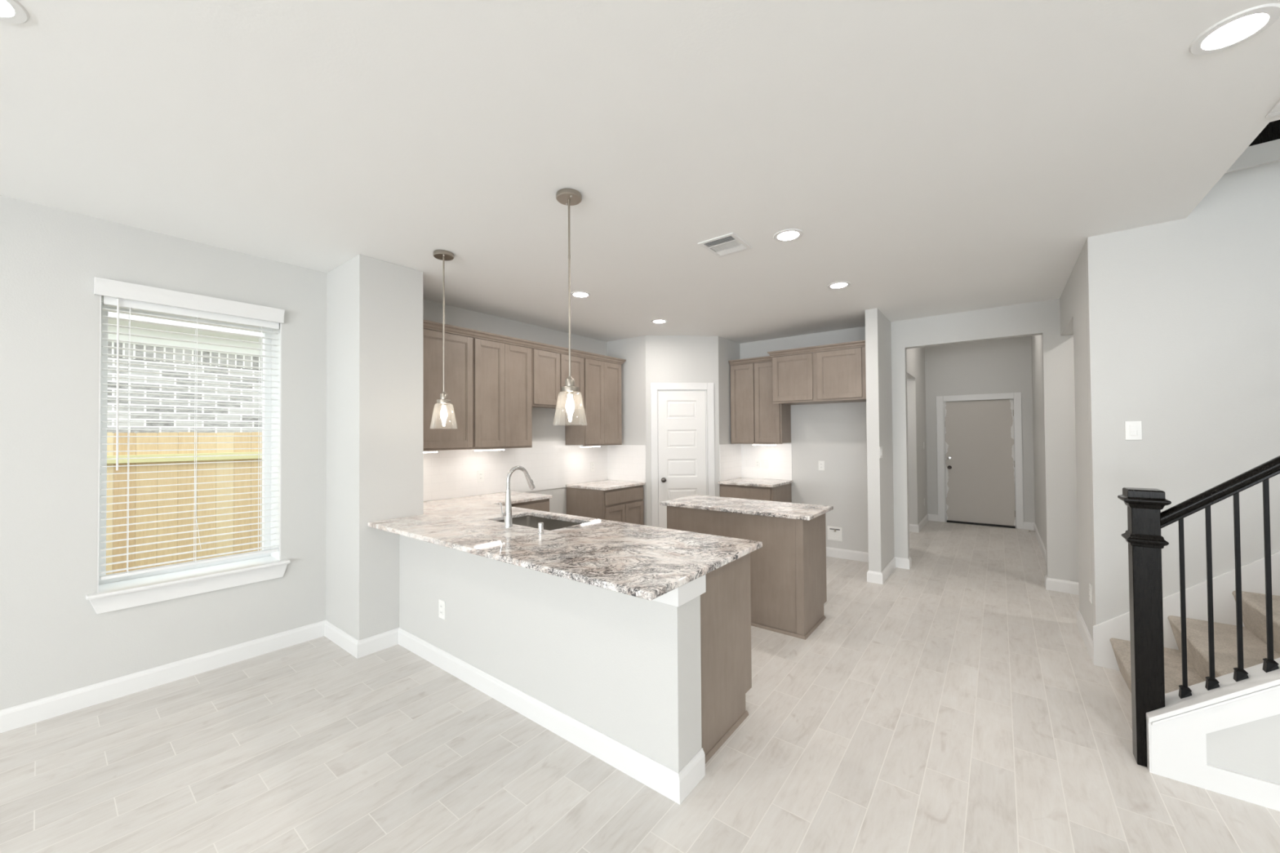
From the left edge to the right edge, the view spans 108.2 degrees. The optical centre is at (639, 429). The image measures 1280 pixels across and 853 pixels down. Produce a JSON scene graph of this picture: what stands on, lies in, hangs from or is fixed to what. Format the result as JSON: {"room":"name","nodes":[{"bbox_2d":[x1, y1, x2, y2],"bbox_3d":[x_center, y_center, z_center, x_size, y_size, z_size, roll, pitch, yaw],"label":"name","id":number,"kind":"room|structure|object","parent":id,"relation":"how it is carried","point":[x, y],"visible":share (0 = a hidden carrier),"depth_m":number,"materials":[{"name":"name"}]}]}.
{"room":"open-plan kitchen","nodes":[
{"label":"open-plan kitchen","id":0,"kind":"room"},
{"bbox_2d":[0,195,327,710],"bbox_3d":[-5.223,0.150,0.073,0.284,2.743,9.126,-1,-1,38],"label":"wall","id":1,"kind":"structure","parent":0,"point":[53,641],"depth_m":2.59,"materials":[{"name":"paint"}]},
{"bbox_2d":[85,295,290,613],"bbox_3d":[-2.894,0.137,3.026,0.335,1.815,0.927,-1,-1,38],"label":"window","id":2,"kind":"structure","parent":1,"relation":"in","point":[135,590],"depth_m":3.02,"materials":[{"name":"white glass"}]},
{"bbox_2d":[93,276,284,580],"bbox_3d":[-2.821,0.006,2.960,0.116,1.712,0.874,-1,-1,38],"label":"window blind","id":3,"kind":"object","parent":2,"relation":"attached to","point":[117,294],"visible":1,"depth_m":2.91,"materials":[{"name":"white plastic"}]},
{"bbox_2d":[0,620,399,733],"bbox_3d":[-4.736,1.460,-0.056,0.606,0.112,9.055,-1,-1,38],"label":"baseboard","id":4,"kind":"structure","parent":1,"relation":"attached to","point":[13,717],"depth_m":2.86,"materials":[{"name":"white wood"}]},
{"bbox_2d":[325,253,423,640],"bbox_3d":[-2.122,0.178,3.599,0.875,2.743,0.448,-1,-1,38],"label":"wall","id":5,"kind":"structure","parent":0,"point":[375,376],"depth_m":3.31,"materials":[{"name":"paint"}]},
{"bbox_2d":[422,299,606,514],"bbox_3d":[-1.346,0.195,5.161,0.190,2.743,2.972,-1,-1,38],"label":"wall","id":6,"kind":"structure","parent":0,"point":[548,424],"depth_m":5.27,"materials":[{"name":"paint"}]},
{"bbox_2d":[422,319,475,450],"bbox_3d":[-1.839,-0.362,4.082,0.360,1.092,0.647,-1,-1,38],"label":"upper cabinet","id":7,"kind":"object","parent":6,"relation":"attached to","point":[456,433],"visible":0.54,"depth_m":4.06,"materials":[{"name":"beige wood"}]},
{"bbox_2d":[423,450,437,453],"bbox_3d":[-1.869,0.186,3.917,0.045,0.030,0.312,-1,-1,38],"label":"light","id":8,"kind":"object","parent":7,"relation":"attached to","point":[424,451],"visible":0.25,"depth_m":3.97,"materials":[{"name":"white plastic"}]},
{"bbox_2d":[477,470,484,482],"bbox_3d":[-1.598,0.473,4.652,0.009,0.116,0.072,-1,-1,38],"label":"wall outlet","id":9,"kind":"object","parent":6,"relation":"attached to","point":[480,473],"visible":1,"depth_m":4.65,"materials":[{"name":"white plastic"}]},
{"bbox_2d":[472,329,534,449],"bbox_3d":[-1.433,-0.357,4.607,0.360,1.092,0.680,-1,-1,38],"label":"upper cabinet","id":10,"kind":"object","parent":6,"relation":"attached to","point":[502,393],"visible":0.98,"depth_m":4.48,"materials":[{"name":"beige wood"}]},
{"bbox_2d":[474,448,504,451],"bbox_3d":[-1.448,0.190,4.462,0.045,0.030,0.310,-1,-1,38],"label":"light","id":11,"kind":"object","parent":10,"relation":"attached to","point":[501,449],"visible":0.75,"depth_m":4.43,"materials":[{"name":"white plastic"}]},
{"bbox_2d":[423,440,645,501],"bbox_3d":[-1.053,0.408,4.857,0.640,0.556,2.851,-1,-1,38],"label":"backsplash","id":12,"kind":"structure","parent":6,"relation":"attached to","point":[550,464],"depth_m":5.13,"materials":[{"name":"white tile"}]},
{"bbox_2d":[531,342,586,408],"bbox_3d":[-0.995,-0.567,5.178,0.360,0.662,0.756,-1,-1,38],"label":"upper cabinet","id":13,"kind":"object","parent":6,"relation":"attached to","point":[549,363],"visible":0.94,"depth_m":5.03,"materials":[{"name":"beige wood"}]},
{"bbox_2d":[590,462,594,471],"bbox_3d":[-0.607,0.482,5.933,0.009,0.116,0.072,-1,-1,38],"label":"wall outlet","id":14,"kind":"object","parent":6,"relation":"attached to","point":[592,464],"visible":1,"depth_m":5.92,"materials":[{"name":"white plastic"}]},
{"bbox_2d":[564,351,626,445],"bbox_3d":[-0.540,-0.347,5.763,0.362,1.092,0.728,-1,-1,38],"label":"upper cabinet","id":15,"kind":"object","parent":6,"relation":"attached to","point":[599,423],"visible":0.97,"depth_m":5.58,"materials":[{"name":"beige wood"}]},
{"bbox_2d":[579,444,599,447],"bbox_3d":[-0.596,0.200,5.564,0.045,0.030,0.305,-1,-1,38],"label":"light","id":16,"kind":"object","parent":15,"relation":"attached to","point":[580,446],"visible":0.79,"depth_m":5.51,"materials":[{"name":"white plastic"}]},
{"bbox_2d":[399,534,702,772],"bbox_3d":[-0.744,1.093,2.702,2.416,0.868,0.189,-1,-1,38],"label":"wall","id":17,"kind":"structure","parent":0,"point":[627,668],"depth_m":2.26,"materials":[{"name":"paint"}]},
{"bbox_2d":[438,599,444,619],"bbox_3d":[-1.279,1.163,2.990,0.072,0.116,0.009,-1,-1,38],"label":"wall outlet","id":18,"kind":"object","parent":17,"relation":"attached to","point":[441,603],"visible":1,"depth_m":2.99,"materials":[{"name":"white plastic"}]},
{"bbox_2d":[398,627,705,804],"bbox_3d":[-0.732,1.470,2.680,2.410,0.112,0.204,-1,-1,38],"label":"baseboard","id":19,"kind":"structure","parent":17,"relation":"attached to","point":[676,786],"depth_m":2.23,"materials":[{"name":"white wood"}]},
{"bbox_2d":[653,574,706,607],"bbox_3d":[-0.732,0.697,2.697,2.413,0.079,0.224,-1,-1,38],"label":"trim","id":20,"kind":"structure","parent":17,"relation":"attached to","point":[684,593],"depth_m":1.92,"materials":[{"name":"white wood"}]},
{"bbox_2d":[0,0,1279,343],"bbox_3d":[0.333,-1.424,-1.415,11.100,0.280,13.750,-1,-1,38],"label":"ceiling","id":21,"kind":"structure","parent":0,"point":[929,157],"depth_m":1.95,"materials":[{"name":"paint"}]},
{"bbox_2d":[0,0,29,23],"bbox_3d":[-1.875,-1.226,1.308,0.184,0.006,0.184,-1,-1,38],"label":"recessed light","id":22,"kind":"object","parent":21,"relation":"in","point":[11,11],"visible":1,"depth_m":1.36,"materials":[{"name":"white plastic"}]},
{"bbox_2d":[433,249,453,426],"bbox_3d":[-1.342,-0.605,3.170,0.177,1.202,0.177,-1,-1,38],"label":"pendant light","id":23,"kind":"object","parent":21,"relation":"hanging from","point":[442,255],"visible":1,"depth_m":3.16,"materials":[{"name":"silver metal"}]},
{"bbox_2d":[436,391,450,405],"bbox_3d":[-1.339,-0.210,3.164,0.088,0.095,0.088,-1,-1,38],"label":"socket","id":24,"kind":"object","parent":23,"relation":"attached to","point":[443,400],"depth_m":3.14,"materials":[{"name":"silver metal"}]},
{"bbox_2d":[555,188,582,422],"bbox_3d":[-0.366,-0.623,2.410,0.177,1.202,0.177,-1,-1,38],"label":"pendant light","id":25,"kind":"object","parent":21,"relation":"hanging from","point":[568,197],"visible":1,"depth_m":2.40,"materials":[{"name":"silver metal"}]},
{"bbox_2d":[561,376,578,395],"bbox_3d":[-0.363,-0.228,2.405,0.088,0.095,0.088,-1,-1,38],"label":"socket","id":26,"kind":"object","parent":25,"relation":"attached to","point":[569,388],"depth_m":2.38,"materials":[{"name":"silver metal"}]},
{"bbox_2d":[570,291,591,297],"bbox_3d":[-0.527,-1.195,4.115,0.184,0.006,0.184,-1,-1,38],"label":"recessed light","id":27,"kind":"object","parent":21,"relation":"in","point":[575,294],"visible":0.97,"depth_m":4.10,"materials":[{"name":"white plastic"}]},
{"bbox_2d":[650,319,667,323],"bbox_3d":[0.212,-1.186,5.101,0.184,0.006,0.184,-1,-1,38],"label":"recessed light","id":28,"kind":"object","parent":21,"relation":"in","point":[655,321],"visible":1,"depth_m":5.09,"materials":[{"name":"white plastic"}]},
{"bbox_2d":[697,232,752,257],"bbox_3d":[0.568,-1.216,3.076,0.252,0.010,0.300,-1,-1,38],"label":"ceiling vent","id":29,"kind":"object","parent":21,"relation":"in","point":[728,244],"visible":1,"depth_m":3.06,"materials":[{"name":"white metal"}]},
{"bbox_2d":[773,228,803,241],"bbox_3d":[0.935,-1.223,2.927,0.184,0.006,0.184,-1,-1,38],"label":"recessed light","id":30,"kind":"object","parent":21,"relation":"in","point":[790,234],"visible":1,"depth_m":2.92,"materials":[{"name":"white plastic"}]},
{"bbox_2d":[826,281,850,288],"bbox_3d":[1.678,-1.214,3.912,0.184,0.006,0.184,-1,-1,38],"label":"recessed light","id":31,"kind":"object","parent":21,"relation":"in","point":[837,285],"visible":1,"depth_m":3.91,"materials":[{"name":"white plastic"}]},
{"bbox_2d":[1188,3,1279,55],"bbox_3d":[1.868,-1.251,1.458,0.184,0.006,0.184,-1,-1,38],"label":"recessed light","id":32,"kind":"object","parent":21,"relation":"in","point":[1235,29],"visible":1,"depth_m":1.45,"materials":[{"name":"white plastic"}]},
{"bbox_2d":[1265,99,1279,118],"bbox_3d":[2.531,-1.253,1.519,0.458,0.010,0.502,-1,-1,38],"label":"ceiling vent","id":33,"kind":"object","parent":21,"relation":"in","point":[1275,111],"visible":1,"depth_m":1.81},
{"bbox_2d":[0,520,1279,852],"bbox_3d":[1.441,1.530,-0.053,11.100,0.120,17.300,-1,-1,38],"label":"floor","id":34,"kind":"structure","parent":0,"point":[957,702],"depth_m":2.13,"materials":[{"name":"beige wood"}]},
{"bbox_2d":[511,498,549,511],"bbox_3d":[-1.330,1.121,4.489,0.619,0.872,0.680,-1,-1,38],"label":"base cabinet","id":35,"kind":"object","parent":34,"relation":"on","point":[542,504],"visible":0.05,"depth_m":4.44,"materials":[{"name":"beige wood"}]},
{"bbox_2d":[566,484,644,524],"bbox_3d":[-0.414,1.131,5.673,0.619,0.872,0.740,-1,-1,38],"label":"base cabinet","id":36,"kind":"object","parent":34,"relation":"on","point":[625,504],"visible":0.48,"depth_m":5.43,"materials":[{"name":"beige wood"}]},
{"bbox_2d":[565,480,644,490],"bbox_3d":[-0.413,0.679,5.673,0.625,0.030,0.754,-1,-1,38],"label":"countertop","id":37,"kind":"structure","parent":36,"relation":"on","point":[605,485],"depth_m":5.55,"materials":[{"name":"stone"}]},
{"bbox_2d":[700,553,751,764],"bbox_3d":[-0.519,1.094,3.037,2.432,0.872,0.610,-1,-1,38],"label":"base cabinet","id":38,"kind":"object","parent":34,"relation":"on","point":[726,602],"visible":0.15,"depth_m":2.28,"materials":[{"name":"beige wood"}]},
{"bbox_2d":[367,491,762,600],"bbox_3d":[-0.659,0.647,3.335,3.098,0.031,1.719,-1,-1,38],"label":"countertop","id":39,"kind":"structure","parent":38,"relation":"on","point":[647,562],"depth_m":2.50,"materials":[{"name":"stone"}]},
{"bbox_2d":[498,466,535,527],"bbox_3d":[-0.804,0.435,3.049,0.054,0.388,0.278,-1,-1,38],"label":"kitchen faucet","id":40,"kind":"object","parent":39,"relation":"on","point":[507,514],"visible":1,"depth_m":2.98,"materials":[{"name":"silver metal"}]},
{"bbox_2d":[497,515,579,530],"bbox_3d":[-0.705,0.767,3.216,0.722,0.210,0.425,-1,-1,38],"label":"sink","id":41,"kind":"object","parent":39,"relation":"in","point":[527,521],"visible":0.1,"depth_m":3.47,"materials":[{"name":"metal"}]},
{"bbox_2d":[537,522,544,533],"bbox_3d":[-0.593,0.591,2.774,0.040,0.064,0.040,-1,-1,38],"label":"soap dispenser","id":42,"kind":"object","parent":39,"relation":"on","point":[540,525],"visible":1,"depth_m":2.76,"materials":[{"name":"silver metal"}]},
{"bbox_2d":[666,506,826,639],"bbox_3d":[0.894,1.102,3.966,1.220,0.862,0.598,-1,-1,38],"label":"base cabinet","id":43,"kind":"object","parent":34,"relation":"on","point":[788,574],"visible":0.61,"depth_m":3.55,"materials":[{"name":"beige wood"}]},
{"bbox_2d":[659,494,833,520],"bbox_3d":[0.884,0.655,3.979,1.320,0.030,0.615,-1,-1,38],"label":"countertop","id":44,"kind":"structure","parent":43,"relation":"on","point":[806,512],"depth_m":3.84,"materials":[{"name":"stone"}]},
{"bbox_2d":[719,483,791,502],"bbox_3d":[1.465,1.120,5.872,0.696,0.872,0.638,-1,-1,38],"label":"base cabinet","id":45,"kind":"object","parent":34,"relation":"on","point":[783,493],"visible":0.08,"depth_m":5.63,"materials":[{"name":"beige wood"}]},
{"bbox_2d":[718,477,793,487],"bbox_3d":[1.466,0.668,5.855,0.715,0.030,0.675,-1,-1,38],"label":"countertop","id":46,"kind":"structure","parent":45,"relation":"on","point":[741,481],"depth_m":5.72,"materials":[{"name":"stone"}]},
{"bbox_2d":[1109,590,1279,693],"bbox_3d":[3.629,0.498,1.747,2.525,1.965,1.016,-1,-1,38],"label":"staircase","id":47,"kind":"structure","parent":34,"relation":"on","point":[1254,604],"depth_m":2.43,"materials":[{"name":"beige carpet"}]},
{"bbox_2d":[1117,455,1279,767],"bbox_3d":[2.811,0.375,1.673,1.510,2.219,0.144,-1,-1,38],"label":"stair railing","id":48,"kind":"object","parent":34,"relation":"on","point":[1145,519],"visible":1,"depth_m":2.03,"materials":[{"name":"black wood"}]},
{"bbox_2d":[606,335,739,526],"bbox_3d":[0.446,0.196,6.126,2.036,2.743,0.630,0,-1,-4],"label":"wall","id":49,"kind":"structure","parent":0,"point":[649,359],"depth_m":5.87,"materials":[{"name":"paint"}]},
{"bbox_2d":[650,382,715,528],"bbox_3d":[0.538,0.490,5.842,0.807,2.145,0.162,0,-1,-5],"label":"door","id":50,"kind":"structure","parent":49,"relation":"in","point":[678,411],"depth_m":5.83,"materials":[{"name":"wood"}]},
{"bbox_2d":[864,307,894,572],"bbox_3d":[2.609,0.163,5.000,0.115,2.743,0.895,-1,-1,38],"label":"wall","id":51,"kind":"structure","parent":0,"point":[877,326],"depth_m":4.67,"materials":[{"name":"paint"}]},
{"bbox_2d":[826,546,911,584],"bbox_3d":[2.796,1.482,5.309,1.559,0.112,1.377,0,-1,-6],"label":"baseboard","id":52,"kind":"structure","parent":51,"relation":"attached to","point":[876,577],"depth_m":5.13,"materials":[{"name":"white wood"}]},
{"bbox_2d":[879,446,882,457],"bbox_3d":[2.425,0.231,4.658,0.010,0.116,0.118,-1,-1,38],"label":"wall switch","id":53,"kind":"object","parent":51,"relation":"attached to","point":[880,447],"visible":1,"depth_m":4.64,"materials":[{"name":"white plastic"}]},
{"bbox_2d":[739,298,1078,582],"bbox_3d":[3.206,-0.120,5.006,4.650,3.300,0.160,-1,-1,38],"label":"wall","id":54,"kind":"structure","parent":0,"point":[1042,317],"depth_m":5.13,"materials":[{"name":"paint"}]},
{"bbox_2d":[719,444,791,480],"bbox_3d":[1.476,0.422,5.899,0.705,0.463,0.618,-1,-1,38],"label":"backsplash","id":55,"kind":"structure","parent":54,"relation":"attached to","point":[735,460],"depth_m":6.10,"materials":[{"name":"white tile"}]},
{"bbox_2d":[755,459,759,467],"bbox_3d":[1.572,0.460,6.197,0.072,0.116,0.009,-1,-1,38],"label":"wall outlet","id":56,"kind":"object","parent":54,"relation":"attached to","point":[757,461],"visible":1,"depth_m":6.20,"materials":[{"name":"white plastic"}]},
{"bbox_2d":[728,355,791,444],"bbox_3d":[1.548,-0.359,6.006,0.686,1.092,0.366,-1,-1,38],"label":"upper cabinet","id":57,"kind":"object","parent":54,"relation":"attached to","point":[755,419],"visible":0.83,"depth_m":5.88,"materials":[{"name":"beige wood"}]},
{"bbox_2d":[752,444,776,445],"bbox_3d":[1.579,0.189,5.886,0.300,0.030,0.045,-1,-1,38],"label":"light","id":58,"kind":"object","parent":57,"relation":"attached to","point":[753,444],"visible":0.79,"depth_m":5.85,"materials":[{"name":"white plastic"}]},
{"bbox_2d":[767,339,866,404],"bbox_3d":[2.127,-0.612,5.382,1.088,0.612,0.647,-1,-1,38],"label":"upper cabinet","id":59,"kind":"object","parent":54,"relation":"attached to","point":[833,373],"visible":0.94,"depth_m":5.12,"materials":[{"name":"beige wood"}]},
{"bbox_2d":[818,461,824,470],"bbox_3d":[2.231,0.448,5.699,0.072,0.116,0.009,-1,-1,38],"label":"wall outlet","id":60,"kind":"object","parent":54,"relation":"attached to","point":[821,464],"visible":1,"depth_m":5.69,"materials":[{"name":"white plastic"}]},
{"bbox_2d":[827,525,842,542],"bbox_3d":[2.350,1.261,5.595,0.170,0.168,0.021,-1,-1,38],"label":"water supply box","id":61,"kind":"object","parent":54,"relation":"attached to","point":[835,533],"visible":1,"depth_m":5.60,"materials":[{"name":"white plastic"}]},
{"bbox_2d":[1070,581,1079,595],"bbox_3d":[4.443,1.450,3.910,1.198,0.112,0.014,-1,-1,38],"label":"baseboard","id":62,"kind":"structure","parent":54,"relation":"attached to","point":[1074,588],"depth_m":4.25,"materials":[{"name":"white wood"}]},
{"bbox_2d":[906,346,927,524],"bbox_3d":[3.842,-0.100,6.675,0.115,3.300,3.349,-1,-1,38],"label":"wall","id":63,"kind":"structure","parent":0,"point":[916,386],"depth_m":7.08,"materials":[{"name":"paint"}]},
{"bbox_2d":[909,513,937,532],"bbox_3d":[4.132,1.508,7.783,1.370,0.112,1.218,-1,-1,38],"label":"baseboard","id":64,"kind":"structure","parent":63,"relation":"attached to","point":[913,528],"depth_m":7.36,"materials":[{"name":"white wood"}]},
{"bbox_2d":[924,336,1035,522],"bbox_3d":[5.537,-0.100,7.569,4.100,3.300,0.140,-1,-1,38],"label":"wall","id":65,"kind":"structure","parent":0,"point":[1000,366],"depth_m":7.49,"materials":[{"name":"paint"}]},
{"bbox_2d":[936,391,1023,528],"bbox_3d":[5.508,0.491,7.554,1.116,2.118,0.172,-1,-1,38],"label":"door","id":66,"kind":"structure","parent":65,"relation":"in","point":[980,466],"depth_m":7.51,"materials":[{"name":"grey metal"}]},
{"bbox_2d":[1031,334,1046,550],"bbox_3d":[5.043,-0.122,5.746,0.115,3.300,3.349,-1,-1,38],"label":"wall","id":67,"kind":"structure","parent":0,"point":[1036,340],"depth_m":6.12,"materials":[{"name":"paint"}]},
{"bbox_2d":[1023,521,1070,593],"bbox_3d":[4.951,1.472,5.721,0.170,0.112,3.481,-1,-1,37],"label":"baseboard","id":68,"kind":"structure","parent":67,"relation":"attached to","point":[1054,584],"depth_m":4.37,"materials":[{"name":"white wood"}]},
{"bbox_2d":[1059,244,1093,639],"bbox_3d":[3.506,0.137,3.663,0.115,2.743,1.593,-1,-1,38],"label":"wall","id":69,"kind":"structure","parent":0,"point":[1073,309],"depth_m":3.34,"materials":[{"name":"paint"}]},
{"bbox_2d":[1076,609,1093,664],"bbox_3d":[3.193,1.449,3.240,0.130,0.112,0.798,-1,-1,38],"label":"baseboard","id":70,"kind":"structure","parent":69,"relation":"attached to","point":[1083,629],"depth_m":3.24,"materials":[{"name":"white wood"}]},
{"bbox_2d":[1088,583,1092,604],"bbox_3d":[3.002,1.094,3.091,0.009,0.116,0.072,-1,-1,38],"label":"wall outlet","id":71,"kind":"object","parent":69,"relation":"attached to","point":[1090,585],"visible":1,"depth_m":3.06,"materials":[{"name":"white plastic"}]},
{"bbox_2d":[1084,160,1279,625],"bbox_3d":[4.061,0.002,2.152,2.848,2.962,0.120,-1,-1,38],"label":"wall","id":72,"kind":"structure","parent":0,"point":[1183,315],"depth_m":2.73,"materials":[{"name":"paint"}]},
{"bbox_2d":[1124,421,1142,439],"bbox_3d":[3.042,0.007,2.858,0.072,0.116,0.010,-1,-1,38],"label":"wall switch","id":73,"kind":"object","parent":72,"relation":"attached to","point":[1133,429],"visible":1,"depth_m":2.86,"materials":[{"name":"white plastic"}]},
{"bbox_2d":[1093,551,1279,671],"bbox_3d":[3.966,0.278,2.139,2.732,2.411,0.013,-1,-1,38],"label":"trim","id":74,"kind":"structure","parent":72,"relation":"attached to","point":[1253,574],"depth_m":2.69,"materials":[{"name":"white wood"}]},
{"bbox_2d":[1225,138,1279,173],"bbox_3d":[4.133,-1.534,2.035,2.307,0.115,0.038,-1,-1,38],"label":"trim","id":75,"kind":"structure","parent":72,"relation":"attached to","point":[1266,153],"depth_m":2.56,"materials":[{"name":"white wood"}]},
{"bbox_2d":[1248,120,1279,146],"bbox_3d":[4.159,-1.651,2.075,2.292,0.117,0.085,-1,-1,38],"label":"railing","id":76,"kind":"object","parent":75,"relation":"on","point":[1271,131],"visible":0.02,"depth_m":2.55,"materials":[{"name":"black wood"}]},
{"bbox_2d":[1205,714,1279,784],"bbox_3d":[2.836,0.803,1.639,1.443,1.362,0.120,-1,-1,38],"label":"wall","id":77,"kind":"structure","parent":0,"point":[1251,748],"depth_m":1.86,"materials":[{"name":"paint"}]},
{"bbox_2d":[1146,657,1279,811],"bbox_3d":[2.831,0.792,1.641,1.453,1.385,0.160,-1,-1,38],"label":"trim","id":78,"kind":"structure","parent":77,"relation":"attached to","point":[1176,731],"depth_m":1.92,"materials":[{"name":"white wood"}]},
{"label":"outside","id":79,"kind":"structure","parent":0,"visible":0},
{"bbox_3d":[-1.748,1.848,2.600,22.000,0.370,26.000,-1,-1,38],"label":"ground","id":80,"kind":"structure","parent":79,"visible":0},
{"bbox_2d":[106,431,262,574],"bbox_3d":[-4.494,0.871,4.734,0.146,1.686,4.200,-1,-1,38],"label":"wooden fence","id":81,"kind":"object","parent":80,"relation":"on","point":[133,439],"visible":0.14,"depth_m":4.66,"materials":[{"name":"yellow wood"}]},
{"bbox_2d":[106,311,262,573],"bbox_3d":[-5.330,0.198,6.018,0.800,3.080,9.000,-1,-1,38],"label":"house","id":82,"kind":"structure","parent":80,"relation":"on","point":[113,344],"depth_m":5.72,"materials":[{"name":"grey brick"}]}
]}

